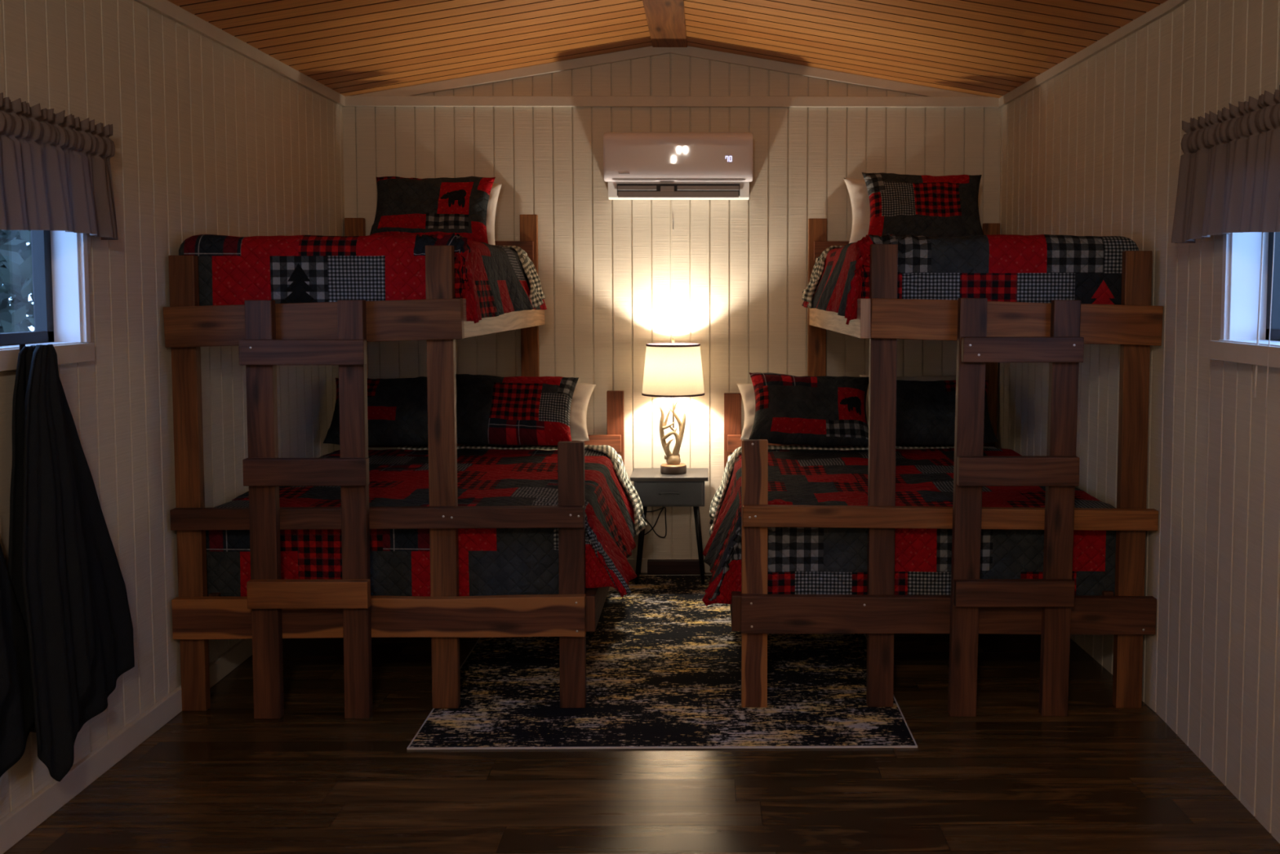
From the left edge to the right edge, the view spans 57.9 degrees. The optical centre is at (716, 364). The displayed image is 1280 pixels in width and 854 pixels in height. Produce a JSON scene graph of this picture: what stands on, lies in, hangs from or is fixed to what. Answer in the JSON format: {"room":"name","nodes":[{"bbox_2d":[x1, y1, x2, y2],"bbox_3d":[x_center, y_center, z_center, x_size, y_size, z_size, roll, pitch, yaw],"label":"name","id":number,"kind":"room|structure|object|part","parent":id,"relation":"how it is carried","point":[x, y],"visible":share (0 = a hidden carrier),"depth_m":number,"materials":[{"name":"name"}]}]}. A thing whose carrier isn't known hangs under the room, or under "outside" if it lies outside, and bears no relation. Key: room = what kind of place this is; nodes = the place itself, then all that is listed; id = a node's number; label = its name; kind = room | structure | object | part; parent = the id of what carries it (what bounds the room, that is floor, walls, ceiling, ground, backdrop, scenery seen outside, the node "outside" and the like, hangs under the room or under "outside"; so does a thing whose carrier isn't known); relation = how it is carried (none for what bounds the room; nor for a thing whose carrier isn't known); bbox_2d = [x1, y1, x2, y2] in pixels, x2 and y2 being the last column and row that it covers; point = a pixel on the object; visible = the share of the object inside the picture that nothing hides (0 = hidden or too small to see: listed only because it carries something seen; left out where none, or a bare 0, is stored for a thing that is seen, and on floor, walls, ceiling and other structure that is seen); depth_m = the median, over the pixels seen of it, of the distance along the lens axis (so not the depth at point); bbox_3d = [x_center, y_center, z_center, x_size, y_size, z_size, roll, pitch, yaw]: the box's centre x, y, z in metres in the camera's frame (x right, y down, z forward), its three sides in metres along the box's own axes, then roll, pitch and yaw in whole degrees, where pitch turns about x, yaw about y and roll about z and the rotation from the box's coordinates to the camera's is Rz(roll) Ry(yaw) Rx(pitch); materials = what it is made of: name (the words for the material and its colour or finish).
{"room":"dormitory","nodes":[
{"label":"dormitory","id":0,"kind":"room"},
{"bbox_2d":[0,0,344,820],"bbox_3d":[-1.925,0.092,2.297,0.009,2.530,7.600,0,4,-1],"label":"wall","id":1,"kind":"structure","parent":0,"point":[207,138],"depth_m":3.97,"materials":[{"name":"paint"}]},
{"bbox_2d":[0,230,94,371],"bbox_3d":[-1.986,-0.325,3.010,0.162,0.694,1.015,0,4,-1],"label":"window","id":2,"kind":"structure","parent":1,"relation":"in","point":[60,259],"depth_m":3.47,"materials":[{"name":"white paint"}]},
{"bbox_3d":[-2.022,-0.348,3.018,0.040,0.620,0.907,0,4,-1],"label":"frame","id":3,"kind":"part","parent":2,"relation":"part of","materials":[{"name":"black plastic"}]},
{"bbox_2d":[19,343,35,351],"bbox_3d":[-1.887,-0.038,3.162,0.043,0.036,0.024,0,4,-1],"label":"coat hook","id":4,"kind":"object","parent":2,"relation":"attached to","point":[21,345],"visible":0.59,"depth_m":3.16,"materials":[{"name":"black metal"}]},
{"bbox_3d":[-1.905,-0.038,3.161,0.003,0.036,0.024,0,4,-1],"label":"hook plate","id":5,"kind":"part","parent":4,"relation":"part of","materials":[{"name":"black metal"}]},
{"bbox_2d":[8,343,134,782],"bbox_3d":[-1.851,0.542,3.353,0.092,1.216,0.649,0,4,-1],"label":"towel","id":6,"kind":"object","parent":4,"relation":"hanging from","point":[68,585],"visible":1,"depth_m":3.19,"materials":[{"name":"black fabric"}]},
{"bbox_3d":[-1.919,-0.352,3.019,0.016,0.632,0.979,0,4,-1],"label":"casing","id":7,"kind":"part","parent":2,"relation":"part of","materials":[{"name":"white paint"}]},
{"bbox_2d":[0,92,118,239],"bbox_3d":[-1.883,-0.525,2.953,0.088,0.360,1.293,0,4,-1],"label":"valance","id":8,"kind":"object","parent":1,"relation":"attached to","point":[55,169],"visible":1,"depth_m":3.26,"materials":[{"name":"grey fabric"}]},
{"bbox_2d":[0,638,252,853],"bbox_3d":[-1.912,1.312,2.374,0.018,0.085,7.600,0,4,-1],"label":"baseboard","id":9,"kind":"structure","parent":1,"relation":"attached to","point":[37,809],"depth_m":3.58,"materials":[{"name":"white wood"}]},
{"bbox_2d":[133,0,345,106],"bbox_3d":[-1.911,-1.135,2.221,0.020,0.058,7.600,0,4,-1],"label":"trim","id":10,"kind":"structure","parent":1,"relation":"attached to","point":[166,8],"depth_m":4.62,"materials":[{"name":"beige wood"}]},
{"bbox_2d":[3,573,1279,853],"bbox_3d":[-0.146,1.404,2.396,3.850,0.100,7.800,0,4,-1],"label":"floor","id":11,"kind":"structure","parent":0,"point":[1101,777],"depth_m":3.53,"materials":[{"name":"brown wood"}]},
{"bbox_2d":[162,214,624,719],"bbox_3d":[-1.190,0.234,5.036,1.490,1.904,2.158,0,4,-1],"label":"bunk bed","id":12,"kind":"object","parent":11,"relation":"on","point":[268,334],"visible":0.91,"depth_m":4.06,"materials":[{"name":"wood"}]},
{"bbox_3d":[-1.877,0.431,4.103,0.088,1.629,0.040,0,4,-1],"label":"post","id":13,"kind":"part","parent":12,"relation":"part of","materials":[{"name":"brown wood"}]},
{"bbox_3d":[-1.822,0.832,5.120,0.036,0.130,1.940,0,4,-1],"label":"rail","id":14,"kind":"part","parent":12,"relation":"part of","materials":[{"name":"brown wood"}]},
{"bbox_3d":[-1.407,-0.144,4.031,1.038,0.172,0.040,0,4,-1],"label":"rail","id":15,"kind":"part","parent":12,"relation":"part of","materials":[{"name":"brown wood"}]},
{"bbox_3d":[-1.889,0.179,6.071,0.098,1.886,0.040,0,4,-1],"label":"post","id":16,"kind":"part","parent":12,"relation":"part of","materials":[{"name":"brown wood"}]},
{"bbox_3d":[-1.197,0.543,4.076,1.451,0.080,0.040,0,4,-1],"label":"rail","id":17,"kind":"part","parent":12,"relation":"part of","materials":[{"name":"brown wood"}]},
{"bbox_3d":[-1.197,0.898,4.098,1.458,0.152,0.040,0,4,-1],"label":"rail","id":18,"kind":"part","parent":12,"relation":"part of","materials":[{"name":"brown wood"}]},
{"bbox_2d":[231,447,557,505],"bbox_3d":[-1.230,0.632,5.131,1.368,0.301,1.825,0,4,-1],"label":"mattress","id":19,"kind":"object","parent":12,"relation":"on","point":[369,448],"visible":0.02,"depth_m":5.92,"materials":[{"name":"fabric"}]},
{"bbox_2d":[205,444,647,597],"bbox_3d":[-1.118,0.640,4.925,1.613,0.388,1.557,0,4,-1],"label":"quilt","id":20,"kind":"object","parent":19,"relation":"on","point":[492,561],"visible":0.64,"depth_m":4.18,"materials":[{"name":"fabric"}]},
{"bbox_2d":[323,376,428,446],"bbox_3d":[-1.604,0.230,5.629,0.583,0.330,0.287,0,4,-1],"label":"patchwork pillow","id":21,"kind":"object","parent":20,"relation":"on","point":[397,407],"visible":0.54,"depth_m":5.54,"materials":[{"name":"black fabric"}]},
{"bbox_2d":[455,373,578,447],"bbox_3d":[-0.998,0.226,5.633,0.624,0.345,0.285,0,4,-1],"label":"patchwork pillow","id":22,"kind":"object","parent":20,"relation":"on","point":[491,410],"visible":0.99,"depth_m":5.55,"materials":[{"name":"fabric"}]},
{"bbox_2d":[569,382,595,440],"bbox_3d":[-0.940,0.228,5.819,0.640,0.308,0.266,0,4,-1],"label":"pillow","id":23,"kind":"object","parent":19,"relation":"on","point":[582,393],"visible":0.12,"depth_m":5.78,"materials":[{"name":"fabric"}]},
{"bbox_3d":[-0.977,0.409,4.109,0.094,1.658,0.040,0,4,-1],"label":"post","id":24,"kind":"part","parent":12,"relation":"part of","materials":[{"name":"brown wood"}]},
{"bbox_3d":[-0.920,-0.220,5.071,0.038,0.150,2.037,0,4,-1],"label":"rail","id":25,"kind":"part","parent":12,"relation":"part of","materials":[{"name":"brown wood"}]},
{"bbox_3d":[-0.984,0.169,6.078,0.090,1.904,0.040,0,4,-1],"label":"post","id":26,"kind":"part","parent":12,"relation":"part of","materials":[{"name":"brown wood"}]},
{"bbox_3d":[-0.520,0.756,4.135,0.092,0.962,0.040,0,4,-1],"label":"post","id":27,"kind":"part","parent":12,"relation":"part of","materials":[{"name":"brown wood"}]},
{"bbox_3d":[-0.464,0.832,5.134,0.037,0.130,2.018,0,4,-1],"label":"rail","id":28,"kind":"part","parent":12,"relation":"part of","materials":[{"name":"brown wood"}]},
{"bbox_3d":[-0.536,0.630,6.111,0.089,0.980,0.040,0,4,-1],"label":"post","id":29,"kind":"part","parent":12,"relation":"part of","materials":[{"name":"brown wood"}]},
{"bbox_2d":[406,574,917,749],"bbox_3d":[-0.189,1.190,4.946,1.680,0.006,2.313,0,4,-1],"label":"area rug","id":30,"kind":"object","parent":11,"relation":"on","point":[664,665],"visible":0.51,"depth_m":4.34,"materials":[{"name":"black carpet"}]},
{"bbox_2d":[630,467,708,584],"bbox_3d":[-0.243,0.842,5.982,0.396,0.561,0.317,0,4,-1],"label":"nightstand","id":31,"kind":"object","parent":30,"relation":"on","point":[653,487],"visible":0.9,"depth_m":5.83,"materials":[{"name":"grey paint"}]},
{"bbox_3d":[-0.392,0.923,5.892,0.060,0.411,0.025,1,4,20],"label":"leg","id":32,"kind":"part","parent":31,"relation":"part of","materials":[{"name":"black wood"}]},
{"bbox_3d":[-0.395,0.909,6.112,0.062,0.411,0.025,1,4,22],"label":"leg","id":33,"kind":"part","parent":31,"relation":"part of","materials":[{"name":"black wood"}]},
{"bbox_3d":[-0.242,0.655,5.831,0.336,0.116,0.012,0,4,-1],"label":"drawer","id":34,"kind":"part","parent":31,"relation":"part of","materials":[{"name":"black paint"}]},
{"bbox_3d":[-0.242,0.652,5.820,0.106,0.016,0.017,0,4,-1],"label":"drawer pull","id":35,"kind":"part","parent":31,"relation":"part of","materials":[{"name":"grey paint"}]},
{"bbox_2d":[641,338,704,475],"bbox_3d":[-0.225,0.215,5.943,0.325,0.696,0.325,0,4,-1],"label":"table lamp","id":36,"kind":"object","parent":31,"relation":"on","point":[673,370],"visible":1,"depth_m":5.82,"materials":[{"name":"white fabric"}]},
{"bbox_3d":[-0.232,0.353,5.951,0.142,0.340,0.076,0,4,-1],"label":"antler stem","id":37,"kind":"part","parent":36,"relation":"part of","materials":[{"name":"plastic"}]},
{"bbox_3d":[-0.225,-0.099,5.923,0.278,0.011,0.278,0,4,-1],"label":"shade trim","id":38,"kind":"part","parent":36,"relation":"part of","materials":[{"name":"brown fabric"}]},
{"bbox_3d":[-0.225,0.152,5.939,0.325,0.010,0.325,0,4,-1],"label":"shade trim","id":39,"kind":"part","parent":36,"relation":"part of","materials":[{"name":"brown fabric"}]},
{"bbox_3d":[-0.225,0.025,5.931,0.322,0.255,0.322,0,4,-1],"label":"lamp shade","id":40,"kind":"part","parent":36,"relation":"part of","materials":[{"name":"fabric"}]},
{"bbox_3d":[-0.225,0.220,5.943,0.009,0.220,0.009,0,4,-1],"label":"lamp rod","id":41,"kind":"part","parent":36,"relation":"part of","materials":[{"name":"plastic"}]},
{"bbox_3d":[-0.092,0.923,5.891,0.060,0.411,0.032,0,4,-1],"label":"leg","id":42,"kind":"part","parent":31,"relation":"part of","materials":[{"name":"black wood"}]},
{"bbox_3d":[-0.094,0.909,6.113,0.062,0.411,0.026,-1,4,-16],"label":"leg","id":43,"kind":"part","parent":31,"relation":"part of","materials":[{"name":"black wood"}]},
{"bbox_2d":[647,559,700,573],"bbox_3d":[-0.227,1.077,6.132,0.285,0.070,0.045,0,4,-1],"label":"wooden plank","id":44,"kind":"object","parent":11,"relation":"on","point":[654,566],"visible":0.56,"depth_m":6.11,"materials":[{"name":"brown wood"}]},
{"bbox_2d":[724,218,1163,716],"bbox_3d":[0.801,0.244,5.054,1.512,1.884,2.158,0,4,-1],"label":"bunk bed","id":45,"kind":"object","parent":11,"relation":"on","point":[987,334],"visible":0.9,"depth_m":4.08,"materials":[{"name":"wood"}]},
{"bbox_3d":[0.083,0.636,6.117,0.091,0.967,0.040,0,4,-1],"label":"post","id":46,"kind":"part","parent":45,"relation":"part of","materials":[{"name":"brown wood"}]},
{"bbox_3d":[0.062,0.831,5.138,0.036,0.130,2.018,0,4,-1],"label":"rail","id":47,"kind":"part","parent":45,"relation":"part of","materials":[{"name":"brown wood"}]},
{"bbox_3d":[0.135,0.753,4.141,0.093,0.968,0.040,0,4,-1],"label":"post","id":48,"kind":"part","parent":45,"relation":"part of","materials":[{"name":"brown wood"}]},
{"bbox_3d":[0.527,0.178,6.093,0.095,1.884,0.040,0,4,-1],"label":"post","id":49,"kind":"part","parent":45,"relation":"part of","materials":[{"name":"brown wood"}]},
{"bbox_3d":[0.510,-0.219,5.064,0.036,0.150,2.075,0,4,-1],"label":"rail","id":50,"kind":"part","parent":45,"relation":"part of","materials":[{"name":"brown wood"}]},
{"bbox_3d":[0.590,0.406,4.123,0.093,1.662,0.040,0,4,-1],"label":"post","id":51,"kind":"part","parent":45,"relation":"part of","materials":[{"name":"brown wood"}]},
{"bbox_2d":[807,446,995,450],"bbox_3d":[0.813,0.631,5.149,1.342,0.301,1.825,0,4,-1],"label":"mattress","id":52,"kind":"object","parent":45,"relation":"on","point":[949,446],"visible":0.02,"depth_m":5.94,"materials":[{"name":"fabric"}]},
{"bbox_2d":[737,383,755,439],"bbox_3d":[0.408,0.229,5.832,0.612,0.317,0.263,0,4,-1],"label":"pillow","id":53,"kind":"object","parent":52,"relation":"on","point":[747,391],"visible":0.15,"depth_m":5.80,"materials":[{"name":"fabric"}]},
{"bbox_2d":[859,374,955,426],"bbox_3d":[1.020,0.218,5.836,0.575,0.315,0.270,0,4,-1],"label":"pillow","id":54,"kind":"object","parent":52,"relation":"on","point":[927,378],"visible":0.05,"depth_m":5.86,"materials":[{"name":"fabric"}]},
{"bbox_2d":[702,444,1116,606],"bbox_3d":[0.723,0.679,4.946,1.575,0.467,1.560,0,4,-1],"label":"quilt","id":55,"kind":"object","parent":52,"relation":"on","point":[801,560],"visible":0.56,"depth_m":4.19,"materials":[{"name":"red fabric"}]},
{"bbox_2d":[748,372,869,446],"bbox_3d":[0.459,0.222,5.648,0.621,0.352,0.285,0,4,-1],"label":"patchwork pillow","id":56,"kind":"object","parent":55,"relation":"on","point":[811,411],"visible":1,"depth_m":5.56,"materials":[{"name":"fabric"}]},
{"bbox_2d":[895,380,998,446],"bbox_3d":[1.065,0.240,5.651,0.588,0.317,0.285,0,4,-1],"label":"patchwork pillow","id":57,"kind":"object","parent":55,"relation":"on","point":[926,410],"visible":0.61,"depth_m":5.56,"materials":[{"name":"black fabric"}]},
{"bbox_3d":[0.825,0.893,4.116,1.480,0.142,0.040,0,4,-1],"label":"rail","id":58,"kind":"part","parent":45,"relation":"part of","materials":[{"name":"brown wood"}]},
{"bbox_3d":[0.827,0.545,4.094,1.474,0.091,0.040,0,4,-1],"label":"rail","id":59,"kind":"part","parent":45,"relation":"part of","materials":[{"name":"brown wood"}]},
{"bbox_3d":[1.438,0.190,6.101,0.084,1.860,0.040,0,4,-1],"label":"post","id":60,"kind":"part","parent":45,"relation":"part of","materials":[{"name":"brown wood"}]},
{"bbox_3d":[1.051,-0.148,4.053,1.026,0.167,0.040,0,4,-1],"label":"rail","id":61,"kind":"part","parent":45,"relation":"part of","materials":[{"name":"brown wood"}]},
{"bbox_3d":[1.412,0.831,5.149,0.036,0.130,1.940,0,4,-1],"label":"rail","id":62,"kind":"part","parent":45,"relation":"part of","materials":[{"name":"brown wood"}]},
{"bbox_3d":[1.488,0.420,4.132,0.094,1.646,0.040,0,4,-1],"label":"post","id":63,"kind":"part","parent":45,"relation":"part of","materials":[{"name":"brown wood"}]},
{"bbox_2d":[167,0,1167,97],"bbox_3d":[-0.151,-1.283,2.212,3.660,0.320,7.670,0,4,-1],"label":"ceiling","id":64,"kind":"structure","parent":0,"point":[991,48],"depth_m":5.07,"materials":[{"name":"brown wood"}]},
{"bbox_2d":[642,0,687,47],"bbox_3d":[-0.211,-1.423,2.217,0.180,0.022,7.598,0,4,-1],"label":"wooden beam","id":65,"kind":"structure","parent":64,"relation":"attached to","point":[665,19],"depth_m":5.44,"materials":[{"name":"brown wood"}]},
{"bbox_2d":[342,53,1000,558],"bbox_3d":[-0.233,-0.289,6.101,3.485,2.815,0.009,0,4,-1],"label":"wall","id":66,"kind":"structure","parent":0,"point":[730,278],"depth_m":6.07,"materials":[{"name":"paint"}]},
{"bbox_2d":[344,45,670,106],"bbox_3d":[-1.095,-1.506,6.003,1.707,0.329,0.018,0,4,-1],"label":"trim","id":67,"kind":"structure","parent":66,"relation":"attached to","point":[597,60],"depth_m":5.99,"materials":[{"name":"beige wood"}]},
{"bbox_2d":[644,506,666,537],"bbox_3d":[-0.342,0.773,6.140,0.147,0.309,0.020,0,4,-4],"label":"power cord","id":68,"kind":"object","parent":66,"relation":"attached to","point":[663,508],"visible":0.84,"depth_m":6.14,"materials":[{"name":"black plastic"}]},
{"bbox_2d":[626,558,711,573],"bbox_3d":[-0.232,1.079,6.174,3.445,0.075,0.016,0,4,-1],"label":"baseboard","id":69,"kind":"structure","parent":66,"relation":"attached to","point":[632,562],"depth_m":6.17,"materials":[{"name":"brown wood"}]},
{"bbox_2d":[344,95,999,107],"bbox_3d":[-0.231,-1.371,6.018,3.443,0.054,0.022,0,4,-1],"label":"trim","id":70,"kind":"structure","parent":66,"relation":"attached to","point":[349,100],"depth_m":6.01,"materials":[{"name":"beige wood"}]},
{"bbox_2d":[603,132,753,199],"bbox_3d":[-0.198,-1.019,5.944,0.759,0.343,0.209,0,4,-1],"label":"air conditioner","id":71,"kind":"object","parent":66,"relation":"attached to","point":[637,166],"visible":1,"depth_m":5.85,"materials":[{"name":"white plastic"}]},
{"bbox_2d":[617,183,739,195],"bbox_3d":[-0.197,-0.891,5.884,0.627,0.060,0.018,0,4,-1],"label":"vent","id":72,"kind":"object","parent":71,"relation":"attached to","point":[623,189],"depth_m":5.87,"materials":[{"name":"white plastic"}]},
{"bbox_2d":[670,45,999,108],"bbox_3d":[0.618,-1.505,6.019,1.732,0.333,0.018,0,4,-1],"label":"trim","id":73,"kind":"structure","parent":66,"relation":"attached to","point":[692,51],"depth_m":6.01,"materials":[{"name":"beige wood"}]},
{"bbox_2d":[996,0,1279,843],"bbox_3d":[1.560,0.090,2.329,0.072,2.530,7.600,0,4,-1],"label":"wall","id":74,"kind":"structure","parent":0,"point":[1095,148],"depth_m":3.89,"materials":[{"name":"paint"}]},
{"bbox_2d":[998,0,1188,107],"bbox_3d":[1.546,-1.137,2.252,0.080,0.058,7.600,0,4,-1],"label":"trim","id":75,"kind":"structure","parent":74,"relation":"attached to","point":[1164,8],"depth_m":4.66,"materials":[{"name":"beige wood"}]},
{"bbox_2d":[1171,84,1279,243],"bbox_3d":[1.484,-0.532,2.970,0.087,0.383,1.348,0,4,-1],"label":"valance","id":76,"kind":"object","parent":74,"relation":"attached to","point":[1228,180],"visible":1,"depth_m":3.27,"materials":[{"name":"grey fabric"}]},
{"bbox_2d":[1208,231,1279,368],"bbox_3d":[1.605,-0.326,2.970,0.198,0.687,1.070,0,4,-1],"label":"window","id":77,"kind":"structure","parent":74,"relation":"in","point":[1242,251],"depth_m":3.46,"materials":[{"name":"white paint"}]},
{"bbox_3d":[1.533,-0.353,2.977,0.017,0.625,1.035,0,4,1],"label":"casing","id":78,"kind":"part","parent":77,"relation":"part of","materials":[{"name":"white paint"}]},
{"bbox_2d":[1253,231,1275,407],"bbox_3d":[1.544,-0.255,2.968,0.078,0.770,0.880,0,4,-1],"label":"window blind","id":79,"kind":"object","parent":77,"relation":"attached to","point":[1263,233],"visible":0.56,"depth_m":3.20,"materials":[{"name":"white paint"}]},
{"bbox_3d":[1.507,-0.253,3.129,0.004,0.745,0.017,-2,4,-26],"label":"cord","id":80,"kind":"part","parent":79,"relation":"part of","materials":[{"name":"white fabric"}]},
{"bbox_3d":[1.679,-0.349,2.979,0.040,0.613,0.962,0,4,-1],"label":"frame","id":81,"kind":"part","parent":77,"relation":"part of","materials":[{"name":"black plastic"}]},
{"label":"outside","id":82,"kind":"structure","parent":0,"visible":0},
{"label":"ground","id":83,"kind":"structure","parent":82,"visible":0},
{"bbox_2d":[0,229,34,333],"bbox_3d":[-4.644,-0.852,6.266,3.329,4.923,3.303,0,4,-1],"label":"leafy tree","id":84,"kind":"object","parent":83,"relation":"on","point":[15,257],"visible":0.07,"depth_m":5.86,"materials":[{"name":"green plant"}]},
{"bbox_2d":[1,244,32,317],"bbox_3d":[-8.001,-2.607,10.162,6.273,9.680,6.193,0,4,-4],"label":"leafy tree","id":85,"kind":"object","parent":83,"relation":"on","point":[3,286],"visible":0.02,"depth_m":10.83,"materials":[{"name":"green plant"}]},
{"bbox_3d":[-1.445,-0.348,5.067,0.938,0.263,1.825,0,4,-1],"label":"mattress","id":86,"kind":"object","parent":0,"visible":0},
{"bbox_2d":[178,232,546,323],"bbox_3d":[-1.362,-0.355,4.859,1.126,0.346,1.570,0,4,-1],"label":"quilt","id":87,"kind":"object","parent":86,"relation":"on","point":[494,280],"visible":0.88,"depth_m":4.10,"materials":[{"name":"red fabric"}]},
{"bbox_2d":[369,176,495,243],"bbox_3d":[-1.399,-0.741,5.641,0.595,0.370,0.274,0,4,-1],"label":"patchwork pillow","id":88,"kind":"object","parent":87,"relation":"on","point":[444,205],"visible":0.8,"depth_m":5.58,"materials":[{"name":"black fabric"}]},
{"bbox_2d":[486,183,502,244],"bbox_3d":[-1.355,-0.738,5.792,0.515,0.359,0.276,0,4,-1],"label":"pillow","id":89,"kind":"object","parent":86,"relation":"on","point":[494,194],"visible":0.09,"depth_m":5.77,"materials":[{"name":"fabric"}]},
{"bbox_3d":[1.029,-0.349,5.090,0.910,0.262,1.825,0,4,-1],"label":"mattress","id":90,"kind":"object","parent":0,"visible":0},
{"bbox_2d":[843,177,870,243],"bbox_3d":[0.937,-0.762,5.811,0.580,0.375,0.268,0,4,-1],"label":"pillow","id":91,"kind":"object","parent":90,"relation":"on","point":[857,188],"visible":0.18,"depth_m":5.77,"materials":[{"name":"fabric"}]},
{"bbox_2d":[802,233,1138,324],"bbox_3d":[0.957,-0.350,4.883,1.106,0.363,1.567,0,4,-1],"label":"quilt","id":92,"kind":"object","parent":90,"relation":"on","point":[1007,268],"visible":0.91,"depth_m":4.12,"materials":[{"name":"fabric"}]},
{"bbox_2d":[862,172,983,237],"bbox_3d":[1.020,-0.757,5.663,0.609,0.390,0.274,0,4,-1],"label":"patchwork pillow","id":93,"kind":"object","parent":92,"relation":"on","point":[915,205],"visible":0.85,"depth_m":5.59,"materials":[{"name":"fabric"}]},
{"bbox_3d":[-1.882,-0.008,2.692,0.043,0.036,0.024,0,4,-1],"label":"coat hook","id":94,"kind":"object","parent":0,"visible":0},
{"bbox_2d":[0,543,35,777],"bbox_3d":[-1.851,0.572,2.882,0.099,1.216,0.624,0,4,-1],"label":"towel","id":95,"kind":"object","parent":94,"relation":"hanging from","point":[17,721],"visible":0.85,"depth_m":3.04,"materials":[{"name":"black fabric"}]}
]}

